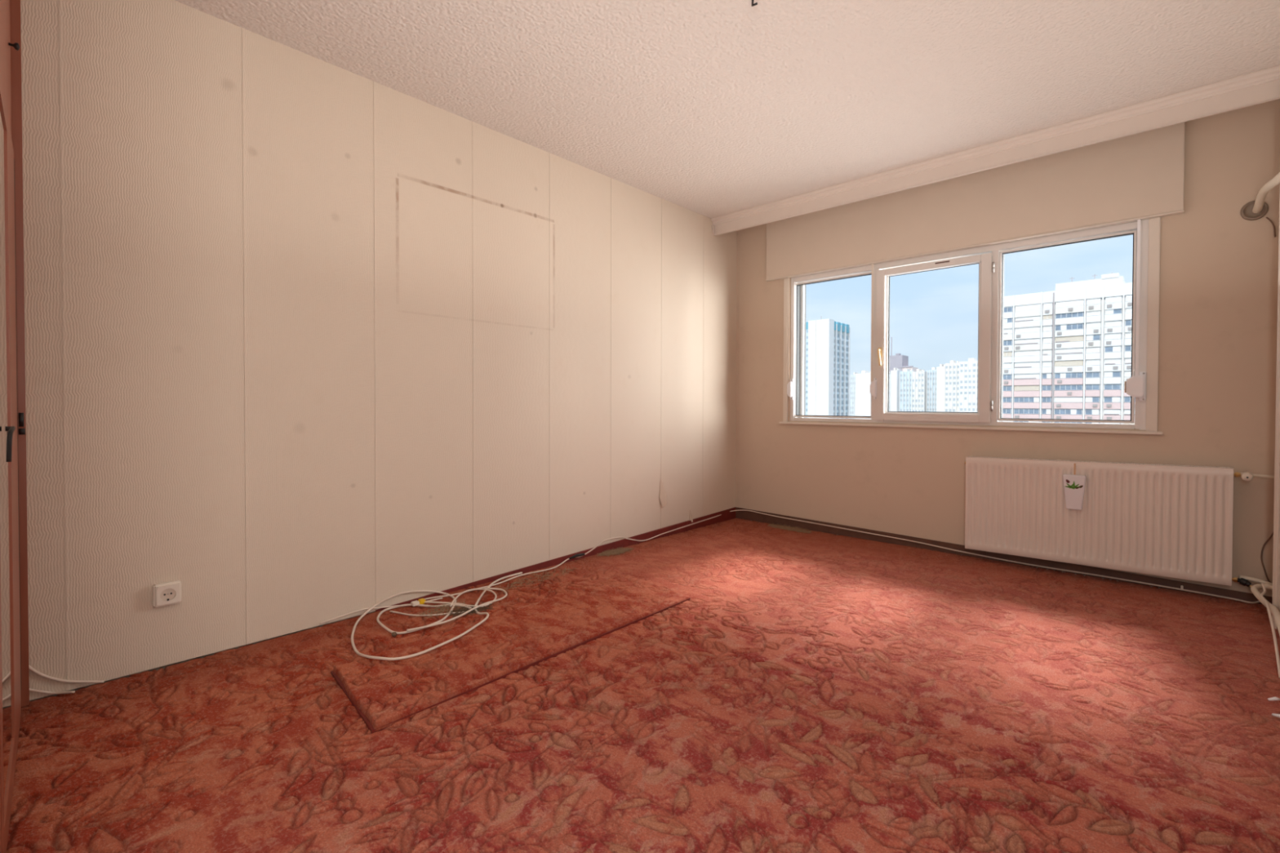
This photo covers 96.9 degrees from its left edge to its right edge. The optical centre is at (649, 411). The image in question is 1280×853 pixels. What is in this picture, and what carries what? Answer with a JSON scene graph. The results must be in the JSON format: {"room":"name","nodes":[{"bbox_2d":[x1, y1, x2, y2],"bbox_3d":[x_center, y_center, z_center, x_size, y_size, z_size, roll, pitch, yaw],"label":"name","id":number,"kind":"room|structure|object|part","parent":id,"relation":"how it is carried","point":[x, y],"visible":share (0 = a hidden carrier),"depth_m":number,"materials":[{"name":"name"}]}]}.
{"room":"empty apartment room","nodes":[
{"label":"empty apartment room","id":0,"kind":"room"},
{"bbox_2d":[20,0,737,700],"bbox_3d":[-1.199,-0.311,3.041,0.275,2.550,6.065,1,1,43],"label":"wall","id":1,"kind":"structure","parent":0,"point":[309,341],"depth_m":2.52,"materials":[{"name":"paint"}]},
{"bbox_2d":[28,665,104,683],"bbox_3d":[-2.030,0.912,1.973,0.192,0.126,0.018,-1,1,-43],"label":"cable","id":2,"kind":"object","parent":1,"relation":"attached to","point":[30,668],"visible":0.93,"depth_m":1.96,"materials":[{"name":"white plastic"}]},
{"bbox_2d":[152,579,181,607],"bbox_3d":[-1.840,0.695,2.165,0.035,0.086,0.082,1,1,43],"label":"power socket","id":3,"kind":"object","parent":1,"relation":"attached to","point":[166,593],"visible":1,"depth_m":2.15,"materials":[{"name":"beige plastic"}]},
{"bbox_3d":[-1.830,0.695,2.155,0.006,0.070,0.066,1,1,43],"label":"plate","id":4,"kind":"part","parent":3,"relation":"part of","materials":[{"name":"beige plastic"}]},
{"bbox_2d":[375,506,735,611],"bbox_3d":[-0.285,0.916,3.884,0.010,0.116,3.083,1,1,43],"label":"baseboard","id":5,"kind":"structure","parent":1,"relation":"attached to","point":[726,515],"depth_m":3.94,"materials":[{"name":"red wood"}]},
{"bbox_2d":[6,518,1279,852],"bbox_3d":[0.077,1.090,1.885,3.750,0.226,6.065,1,1,43],"label":"floor","id":6,"kind":"structure","parent":0,"point":[815,691],"depth_m":1.75,"materials":[{"name":"carpet"}]},
{"bbox_2d":[0,0,29,852],"bbox_3d":[-1.541,-0.283,0.981,2.053,2.548,0.607,1,1,43],"label":"door frame","id":7,"kind":"structure","parent":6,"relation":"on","point":[14,605],"depth_m":1.57,"materials":[{"name":"brown wood"}]},
{"bbox_3d":[-0.983,0.090,0.812,0.925,1.786,0.020,1,1,44],"label":"door","id":8,"kind":"part","parent":7,"relation":"part of","materials":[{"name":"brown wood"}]},
{"bbox_3d":[-1.690,-1.198,1.462,1.006,0.705,0.020,1,1,44],"label":"door","id":9,"kind":"part","parent":7,"relation":"part of","materials":[{"name":"brown wood"}]},
{"bbox_2d":[0,102,13,808],"bbox_3d":[-1.552,0.069,1.360,0.475,1.635,0.005,1,1,44],"label":"mirror","id":10,"kind":"object","parent":7,"relation":"attached to","point":[6,428],"depth_m":1.40,"materials":[{"name":"silver metal"}]},
{"bbox_3d":[-1.517,0.076,1.346,0.087,0.081,0.017,1,1,43],"label":"handle","id":11,"kind":"part","parent":7,"relation":"part of","materials":[{"name":"black plastic"}]},
{"bbox_3d":[-1.671,0.079,1.467,0.955,1.786,0.038,1,1,43],"label":"door","id":12,"kind":"part","parent":7,"relation":"part of","materials":[{"name":"brown wood"}]},
{"bbox_3d":[-1.945,-1.120,1.737,0.022,0.022,0.024,1,1,43],"label":"knob","id":13,"kind":"part","parent":7,"relation":"part of","materials":[{"name":"black plastic"}]},
{"bbox_3d":[-2.283,-0.294,1.662,0.038,2.548,0.607,1,1,43],"label":"post","id":14,"kind":"part","parent":7,"relation":"part of","materials":[{"name":"brown wood"}]},
{"bbox_2d":[29,688,75,694],"bbox_3d":[-2.049,0.952,1.943,0.121,0.048,0.028,0,1,-30],"label":"cable","id":15,"kind":"object","parent":6,"relation":"on","point":[30,690],"visible":0.96,"depth_m":1.95,"materials":[{"name":"white plastic"}]},
{"bbox_2d":[320,597,442,624],"bbox_3d":[-1.288,0.952,2.753,0.553,0.028,0.038,-1,1,-40],"label":"cable","id":16,"kind":"object","parent":6,"relation":"on","point":[440,597],"visible":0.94,"depth_m":2.71,"materials":[{"name":"white plastic"}]},
{"bbox_2d":[390,610,464,616],"bbox_3d":[-1.055,0.963,2.706,0.392,0.008,0.057,0,1,1],"label":"coiled cable","id":17,"kind":"object","parent":6,"relation":"on","point":[390,611],"visible":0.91,"depth_m":2.69,"materials":[{"name":"white plastic"}]},
{"bbox_2d":[351,572,522,660],"bbox_3d":[-0.884,0.937,2.736,0.677,0.064,1.091,1,1,43],"label":"coiled cable","id":18,"kind":"object","parent":6,"relation":"on","point":[379,622],"visible":0.97,"depth_m":2.58,"materials":[{"name":"white plastic"}]},
{"bbox_2d":[410,598,425,606],"bbox_3d":[-1.153,0.950,2.825,0.033,0.022,0.064,1,1,43],"label":"connector","id":19,"kind":"object","parent":18,"relation":"attached to","point":[421,601],"visible":1,"depth_m":2.82,"materials":[{"name":"beige plastic"}]},
{"bbox_2d":[413,599,466,618],"bbox_3d":[-1.002,0.957,2.760,0.165,0.019,0.296,1,1,43],"label":"tuft","id":20,"kind":"object","parent":6,"relation":"on","point":[443,606],"visible":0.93,"depth_m":2.75,"materials":[{"name":"carpet"}]},
{"bbox_2d":[406,587,507,631],"bbox_3d":[-0.884,0.949,2.729,0.184,0.010,0.610,0,1,17],"label":"coiled cable","id":21,"kind":"object","parent":6,"relation":"on","point":[495,588],"visible":1,"depth_m":2.67,"materials":[{"name":"white plastic"}]},
{"bbox_2d":[424,588,497,607],"bbox_3d":[-0.925,0.952,2.863,0.279,0.009,0.332,1,1,43],"label":"coiled cable","id":22,"kind":"object","parent":6,"relation":"on","point":[486,589],"visible":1,"depth_m":2.83,"materials":[{"name":"white plastic"}]},
{"bbox_2d":[444,601,497,618],"bbox_3d":[-0.865,0.958,2.757,0.171,0.020,0.270,1,1,43],"label":"tuft","id":23,"kind":"object","parent":6,"relation":"on","point":[465,609],"visible":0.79,"depth_m":2.73,"materials":[{"name":"carpet"}]},
{"bbox_2d":[473,585,491,607],"bbox_3d":[-0.867,0.951,2.941,0.016,0.022,0.356,0,1,-3],"label":"cable tail","id":24,"kind":"object","parent":6,"relation":"on","point":[482,593],"visible":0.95,"depth_m":2.88,"materials":[{"name":"white plastic"}]},
{"bbox_2d":[330,573,690,733],"bbox_3d":[-0.495,0.961,2.534,0.560,0.031,1.675,1,1,43],"label":"carpet offcut","id":25,"kind":"object","parent":6,"relation":"on","point":[384,694],"visible":0.98,"depth_m":2.29,"materials":[{"name":"red carpet"}]},
{"bbox_2d":[494,566,577,591],"bbox_3d":[-0.652,0.951,3.254,0.188,0.020,0.563,1,1,43],"label":"tuft","id":26,"kind":"object","parent":6,"relation":"on","point":[523,579],"visible":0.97,"depth_m":3.24,"materials":[{"name":"brown carpet"}]},
{"bbox_2d":[597,546,634,556],"bbox_3d":[-0.233,0.944,3.827,0.154,0.020,0.321,1,1,43],"label":"tuft","id":27,"kind":"object","parent":6,"relation":"on","point":[616,551],"visible":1,"depth_m":3.83,"materials":[{"name":"brown carpet"}]},
{"bbox_2d":[768,523,813,533],"bbox_3d":[1.118,0.937,4.575,0.430,0.020,0.165,1,1,43],"label":"tuft","id":28,"kind":"object","parent":6,"relation":"on","point":[784,527],"visible":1,"depth_m":4.56,"materials":[{"name":"brown carpet"}]},
{"bbox_2d":[423,510,1260,603],"bbox_3d":[0.958,0.926,2.887,3.193,0.088,2.863,1,1,43],"label":"cable","id":29,"kind":"object","parent":6,"relation":"on","point":[1257,602],"visible":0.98,"depth_m":3.52,"materials":[{"name":"white plastic"}]},
{"bbox_2d":[568,553,585,559],"bbox_3d":[-0.470,0.929,3.658,0.020,0.024,0.121,1,1,43],"label":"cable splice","id":30,"kind":"object","parent":29,"relation":"attached to","point":[577,554],"visible":1,"depth_m":3.65,"materials":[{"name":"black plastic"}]},
{"bbox_2d":[1250,583,1279,635],"bbox_3d":[2.660,0.909,2.388,0.115,0.143,1.109,1,1,43],"label":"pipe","id":31,"kind":"object","parent":6,"relation":"on","point":[1274,611],"visible":0.74,"depth_m":2.64,"materials":[{"name":"white plastic"}]},
{"bbox_2d":[1260,582,1279,678],"bbox_3d":[2.632,0.902,2.414,0.025,0.156,0.904,1,1,45],"label":"tube","id":32,"kind":"object","parent":6,"relation":"on","point":[1275,642],"visible":1,"depth_m":2.26,"materials":[{"name":"white plastic"}]},
{"bbox_2d":[1267,697,1279,701],"bbox_3d":[2.127,0.978,1.929,0.044,0.016,0.014,0,1,3],"label":"scrap","id":33,"kind":"object","parent":6,"relation":"on","point":[1272,699],"visible":1,"depth_m":1.93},
{"bbox_2d":[1271,713,1279,717],"bbox_3d":[2.024,0.979,1.819,0.014,0.016,0.044,0,1,-24],"label":"scrap","id":34,"kind":"object","parent":6,"relation":"on","point":[1273,714],"visible":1,"depth_m":1.83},
{"bbox_2d":[174,0,1279,218],"bbox_3d":[0.085,-1.667,1.847,3.750,0.200,6.065,1,1,43],"label":"ceiling","id":35,"kind":"structure","parent":0,"point":[711,108],"depth_m":2.59,"materials":[{"name":"paint"}]},
{"bbox_2d":[751,0,757,6],"bbox_3d":[0.388,-1.530,2.077,0.046,0.078,0.026,1,1,43],"label":"terminal","id":36,"kind":"object","parent":35,"relation":"attached to","point":[753,3],"visible":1,"depth_m":2.09,"materials":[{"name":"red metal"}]},
{"bbox_2d":[735,98,1279,596],"bbox_3d":[2.045,-0.317,4.007,3.750,2.550,0.254,1,1,43],"label":"wall","id":37,"kind":"structure","parent":0,"point":[1219,280],"depth_m":3.10,"materials":[{"name":"paint"}]},
{"bbox_2d":[778,217,1162,435],"bbox_3d":[2.031,-0.487,3.998,2.362,1.200,0.343,1,1,43],"label":"window","id":38,"kind":"structure","parent":37,"relation":"in","point":[990,259],"depth_m":3.69,"materials":[{"name":"white plastic"}]},
{"bbox_2d":[786,277,793,399],"bbox_3d":[1.148,-0.601,4.633,0.046,1.003,0.036,1,1,43],"label":"strap winder","id":39,"kind":"object","parent":38,"relation":"attached to","point":[790,384],"visible":1,"depth_m":4.63,"materials":[{"name":"white plastic"}]},
{"bbox_3d":[1.160,-0.183,4.640,0.028,0.166,0.016,1,1,43],"label":"mounting plate","id":40,"kind":"part","parent":39,"relation":"part of","materials":[{"name":"white plastic"}]},
{"bbox_2d":[870,263,876,399],"bbox_3d":[1.651,-0.593,4.173,0.050,1.003,0.034,1,1,43],"label":"strap winder","id":41,"kind":"object","parent":38,"relation":"attached to","point":[873,384],"visible":1,"depth_m":4.17,"materials":[{"name":"white plastic"}]},
{"bbox_3d":[1.671,-0.396,4.126,0.030,0.122,0.043,1,1,43],"label":"handle","id":42,"kind":"part","parent":38,"relation":"part of","materials":[{"name":"gold metal"}]},
{"bbox_3d":[1.950,-0.482,3.938,0.738,1.102,0.050,1,1,43],"label":"sash","id":43,"kind":"part","parent":38,"relation":"part of","materials":[{"name":"white plastic"}]},
{"bbox_3d":[1.949,0.105,3.918,2.362,0.016,0.030,1,1,43],"label":"sill","id":44,"kind":"part","parent":38,"relation":"part of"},
{"bbox_2d":[1124,219,1146,400],"bbox_3d":[2.726,-0.569,3.180,0.090,1.018,0.044,1,1,43],"label":"strap winder","id":45,"kind":"object","parent":38,"relation":"attached to","point":[1135,386],"visible":1,"depth_m":3.17,"materials":[{"name":"white plastic"}]},
{"bbox_3d":[2.757,-0.142,3.175,0.028,0.163,0.016,1,1,43],"label":"mounting plate","id":46,"kind":"part","parent":45,"relation":"part of","materials":[{"name":"white plastic"}]},
{"bbox_2d":[765,121,1185,281],"bbox_3d":[1.927,-1.331,3.905,2.554,0.495,0.046,1,1,43],"label":"box","id":47,"kind":"object","parent":37,"relation":"attached to","point":[1131,178],"visible":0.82,"depth_m":3.61,"materials":[{"name":"beige paint"}]},
{"bbox_2d":[711,65,1279,235],"bbox_3d":[1.815,-1.522,3.779,3.192,0.133,0.382,1,1,43],"label":"trim","id":48,"kind":"structure","parent":37,"relation":"attached to","point":[1262,86],"depth_m":3.21,"materials":[{"name":"beige paint"}]},
{"bbox_2d":[735,506,1272,604],"bbox_3d":[1.955,0.912,3.929,3.250,0.095,0.012,1,1,43],"label":"baseboard","id":49,"kind":"structure","parent":37,"relation":"attached to","point":[747,515],"depth_m":3.73,"materials":[{"name":"brown wood"}]},
{"bbox_2d":[964,456,1233,586],"bbox_3d":[2.526,0.588,3.329,1.242,0.619,0.118,1,1,43],"label":"radiator","id":50,"kind":"object","parent":37,"relation":"attached to","point":[1172,521],"visible":1,"depth_m":3.20,"materials":[{"name":"beige metal"}]},
{"bbox_2d":[1062,463,1086,510],"bbox_3d":[2.469,0.433,3.298,0.109,0.266,0.062,1,1,43],"label":"humidifier","id":51,"kind":"object","parent":50,"relation":"hanging from","point":[1074,485],"visible":1,"depth_m":3.28,"materials":[{"name":"white ceramic"}]},
{"bbox_2d":[966,456,1232,470],"bbox_3d":[2.529,0.295,3.307,1.213,0.030,0.086,1,1,43],"label":"grille","id":52,"kind":"object","parent":50,"relation":"attached to","point":[1096,465],"depth_m":3.26,"materials":[{"name":"beige metal"}]},
{"bbox_3d":[2.974,0.583,2.902,0.005,0.594,0.090,1,1,43],"label":"panel","id":53,"kind":"part","parent":50,"relation":"part of","materials":[{"name":"white metal"}]},
{"bbox_2d":[1231,577,1251,587],"bbox_3d":[2.997,0.862,2.865,0.034,0.042,0.092,0,1,-29],"label":"valve","id":54,"kind":"object","parent":50,"relation":"attached to","point":[1244,582],"visible":0.98,"depth_m":2.86,"materials":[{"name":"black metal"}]},
{"bbox_2d":[1233,471,1253,480],"bbox_3d":[2.982,0.324,2.853,0.068,0.043,0.071,1,1,43],"label":"valve","id":55,"kind":"object","parent":50,"relation":"attached to","point":[1246,476],"visible":0.99,"depth_m":2.83,"materials":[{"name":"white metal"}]},
{"bbox_3d":[2.987,0.325,2.839,0.042,0.043,0.054,1,1,43],"label":"knob","id":56,"kind":"part","parent":55,"relation":"part of","materials":[{"name":"beige plastic"}]},
{"bbox_2d":[1252,473,1274,479],"bbox_3d":[3.066,0.326,2.817,0.122,0.032,0.034,1,1,43],"label":"pipe","id":57,"kind":"object","parent":55,"relation":"attached to","point":[1255,475],"visible":0.74,"depth_m":2.82,"materials":[{"name":"white metal"}]},
{"bbox_2d":[1240,172,1279,237],"bbox_3d":[2.474,-0.952,2.214,0.126,0.226,1.827,1,1,43],"label":"pipe","id":58,"kind":"object","parent":37,"relation":"attached to","point":[1256,209],"visible":1,"depth_m":2.84,"materials":[{"name":"white metal"}]},
{"bbox_2d":[1260,532,1273,582],"bbox_3d":[3.119,0.728,2.859,0.057,0.303,0.006,1,1,43],"label":"wire","id":59,"kind":"object","parent":37,"relation":"attached to","point":[1272,535],"visible":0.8,"depth_m":2.87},
{"bbox_3d":[1.286,-0.271,0.591,0.250,2.550,5.815,1,1,43],"label":"wall","id":60,"kind":"structure","parent":0,"visible":0},
{"bbox_2d":[1239,574,1272,585],"bbox_3d":[3.054,0.857,2.834,0.024,0.050,0.155,-1,1,-44],"label":"pipe","id":61,"kind":"object","parent":60,"relation":"attached to","point":[1248,578],"visible":0.66,"depth_m":2.84,"materials":[{"name":"white metal"}]},
{"bbox_2d":[1271,192,1279,629],"bbox_3d":[2.366,-0.288,2.002,0.066,2.548,1.715,1,1,43],"label":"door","id":62,"kind":"structure","parent":60,"relation":"in","point":[1276,558],"depth_m":2.56,"materials":[{"name":"wood"}]},
{"label":"outside","id":63,"kind":"structure","parent":0,"visible":0},
{"bbox_3d":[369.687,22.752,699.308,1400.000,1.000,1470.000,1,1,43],"label":"ground","id":64,"kind":"structure","parent":63,"visible":0},
{"bbox_2d":[805,318,850,418],"bbox_3d":[79.587,-6.262,264.567,19.900,73.600,26.400,1,1,43],"label":"apartment tower","id":65,"kind":"structure","parent":64,"relation":"on","point":[828,341],"depth_m":253.75,"materials":[{"name":"white concrete"}]},
{"bbox_2d":[849,372,859,418],"bbox_3d":[119.643,2.057,328.275,3.760,49.400,10.500,1,1,43],"label":"block","id":66,"kind":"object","parent":64,"relation":"on","point":[852,377],"visible":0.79,"depth_m":324.79,"materials":[{"name":"white concrete"}]},
{"bbox_2d":[855,370,871,418],"bbox_3d":[124.517,1.846,322.784,10.800,50.000,12.000,1,1,43],"label":"block","id":67,"kind":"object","parent":64,"relation":"on","point":[863,380],"visible":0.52,"depth_m":318.85,"materials":[{"name":"white concrete"}]},
{"bbox_2d":[888,372,890,411],"bbox_3d":[138.772,2.025,327.011,5.860,49.600,10.500,1,1,43],"label":"block","id":68,"kind":"object","parent":64,"relation":"on","point":[889,372],"visible":0.08,"depth_m":322.57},
{"bbox_2d":[890,367,902,411],"bbox_3d":[139.365,1.114,320.688,3.500,51.600,9.000,1,1,43],"label":"block","id":69,"kind":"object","parent":64,"relation":"on","point":[895,375],"visible":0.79,"depth_m":317.34,"materials":[{"name":"white concrete"}]},
{"bbox_2d":[888,337,918,372],"bbox_3d":[173.422,-12.735,391.612,18.900,77.500,12.200,1,1,43],"label":"tower","id":70,"kind":"structure","parent":64,"relation":"on","point":[900,362],"depth_m":387.86,"materials":[{"name":"concrete"}]},
{"bbox_3d":[169.581,-30.434,387.129,18.900,1.000,0.700,1,1,43],"label":"cornice","id":71,"kind":"part","parent":70,"relation":"part of","materials":[{"name":"concrete"}]},
{"bbox_2d":[898,368,913,411],"bbox_3d":[146.217,1.489,320.175,7.260,50.900,10.500,1,1,43],"label":"block","id":72,"kind":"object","parent":64,"relation":"on","point":[905,377],"visible":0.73,"depth_m":316.95,"materials":[{"name":"white concrete"}]},
{"bbox_2d":[911,368,926,411],"bbox_3d":[149.912,1.733,314.073,6.760,50.600,10.500,1,1,43],"label":"block","id":73,"kind":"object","parent":64,"relation":"on","point":[918,383],"visible":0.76,"depth_m":310.14,"materials":[{"name":"white concrete"}]},
{"bbox_2d":[926,367,936,411],"bbox_3d":[157.665,1.377,312.385,7.260,51.400,10.500,1,1,43],"label":"block","id":74,"kind":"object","parent":64,"relation":"on","point":[931,374],"visible":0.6,"depth_m":309.57,"materials":[{"name":"white concrete"}]},
{"bbox_2d":[936,364,944,412],"bbox_3d":[155.570,1.029,301.071,3.900,52.400,10.000,1,1,43],"label":"block","id":75,"kind":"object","parent":64,"relation":"on","point":[940,370],"visible":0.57,"depth_m":297.31,"materials":[{"name":"white concrete"}]},
{"bbox_2d":[944,360,959,412],"bbox_3d":[159.640,0.296,296.989,7.560,54.000,10.500,1,1,43],"label":"block","id":76,"kind":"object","parent":64,"relation":"on","point":[952,369],"visible":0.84,"depth_m":293.63,"materials":[{"name":"white concrete"}]},
{"bbox_2d":[958,358,977,412],"bbox_3d":[165.989,0.181,288.448,13.660,54.500,10.500,1,1,43],"label":"block","id":77,"kind":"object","parent":64,"relation":"on","point":[968,371],"visible":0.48,"depth_m":286.41,"materials":[{"name":"white concrete"}]},
{"bbox_2d":[1002,272,1136,424],"bbox_3d":[105.535,-0.738,131.020,42.200,60.400,16.620,1,1,43],"label":"apartment block","id":78,"kind":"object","parent":64,"relation":"on","point":[1067,349],"visible":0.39,"depth_m":129.22,"materials":[{"name":"white concrete"}]},
{"bbox_2d":[1034,397,1039,402],"bbox_3d":[91.125,-2.808,133.725,0.980,1.150,0.060,1,1,43],"label":"shutter","id":79,"kind":"object","parent":78,"relation":"hanging from","point":[1036,399],"depth_m":133.67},
{"bbox_2d":[1046,408,1050,413],"bbox_3d":[92.868,-0.022,132.158,0.830,1.150,0.060,1,1,43],"label":"shutter","id":80,"kind":"object","parent":78,"relation":"hanging from","point":[1048,411],"depth_m":132.13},
{"bbox_2d":[1060,373,1065,377],"bbox_3d":[94.846,-8.271,130.249,1.000,1.150,0.060,1,1,43],"label":"shutter","id":81,"kind":"object","parent":78,"relation":"hanging from","point":[1062,375],"depth_m":130.25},
{"bbox_2d":[1061,324,1066,329],"bbox_3d":[94.875,-19.310,130.095,1.000,1.150,0.060,1,1,43],"label":"shutter","id":82,"kind":"object","parent":78,"relation":"hanging from","point":[1063,326],"depth_m":130.06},
{"bbox_2d":[1071,408,1075,414],"bbox_3d":[96.328,0.032,128.985,1.000,1.150,0.060,1,1,43],"label":"shutter","id":83,"kind":"object","parent":78,"relation":"hanging from","point":[1073,411],"depth_m":128.97,"materials":[{"name":"white"}]},
{"bbox_2d":[1085,396,1092,402],"bbox_3d":[98.347,-2.697,127.101,1.180,1.150,0.060,1,1,43],"label":"shutter","id":84,"kind":"object","parent":78,"relation":"hanging from","point":[1088,399],"depth_m":127.08,"materials":[{"name":"white"}]},
{"bbox_2d":[1086,335,1093,340],"bbox_3d":[98.383,-16.496,126.909,1.180,1.150,0.060,1,1,43],"label":"shutter","id":85,"kind":"object","parent":78,"relation":"hanging from","point":[1088,337],"depth_m":126.89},
{"bbox_2d":[1092,409,1098,414],"bbox_3d":[99.224,0.076,126.329,1.180,1.150,0.060,1,1,43],"label":"shutter","id":86,"kind":"object","parent":78,"relation":"hanging from","point":[1094,411],"depth_m":126.31,"materials":[{"name":"white"}]},
{"bbox_2d":[1104,371,1112,377],"bbox_3d":[100.848,-8.179,124.743,1.330,1.150,0.060,1,1,43],"label":"shutter","id":87,"kind":"object","parent":78,"relation":"hanging from","point":[1107,374],"depth_m":124.71,"materials":[{"name":"white"}]},
{"bbox_2d":[1105,309,1113,314],"bbox_3d":[100.884,-21.977,124.552,1.330,1.150,0.060,1,1,43],"label":"shutter","id":88,"kind":"object","parent":78,"relation":"hanging from","point":[1107,311],"depth_m":124.53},
{"bbox_2d":[1105,333,1120,339],"bbox_3d":[101.367,-16.450,124.172,2.680,1.150,0.060,1,1,43],"label":"shutter","id":89,"kind":"object","parent":78,"relation":"hanging from","point":[1108,335],"depth_m":124.12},
{"bbox_2d":[1112,396,1119,402],"bbox_3d":[101.829,-2.644,123.907,1.330,1.150,0.060,1,1,43],"label":"shutter","id":90,"kind":"object","parent":78,"relation":"hanging from","point":[1115,399],"depth_m":123.88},
{"bbox_2d":[1112,346,1120,351],"bbox_3d":[101.857,-13.683,123.754,1.330,1.150,0.060,1,1,43],"label":"shutter","id":91,"kind":"object","parent":78,"relation":"hanging from","point":[1115,348],"depth_m":123.74,"materials":[{"name":"white"}]},
{"bbox_2d":[1125,295,1131,301],"bbox_3d":[103.267,-24.451,122.337,0.980,1.150,0.060,1,1,43],"label":"shutter","id":92,"kind":"object","parent":78,"relation":"hanging from","point":[1128,298],"depth_m":122.34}
]}

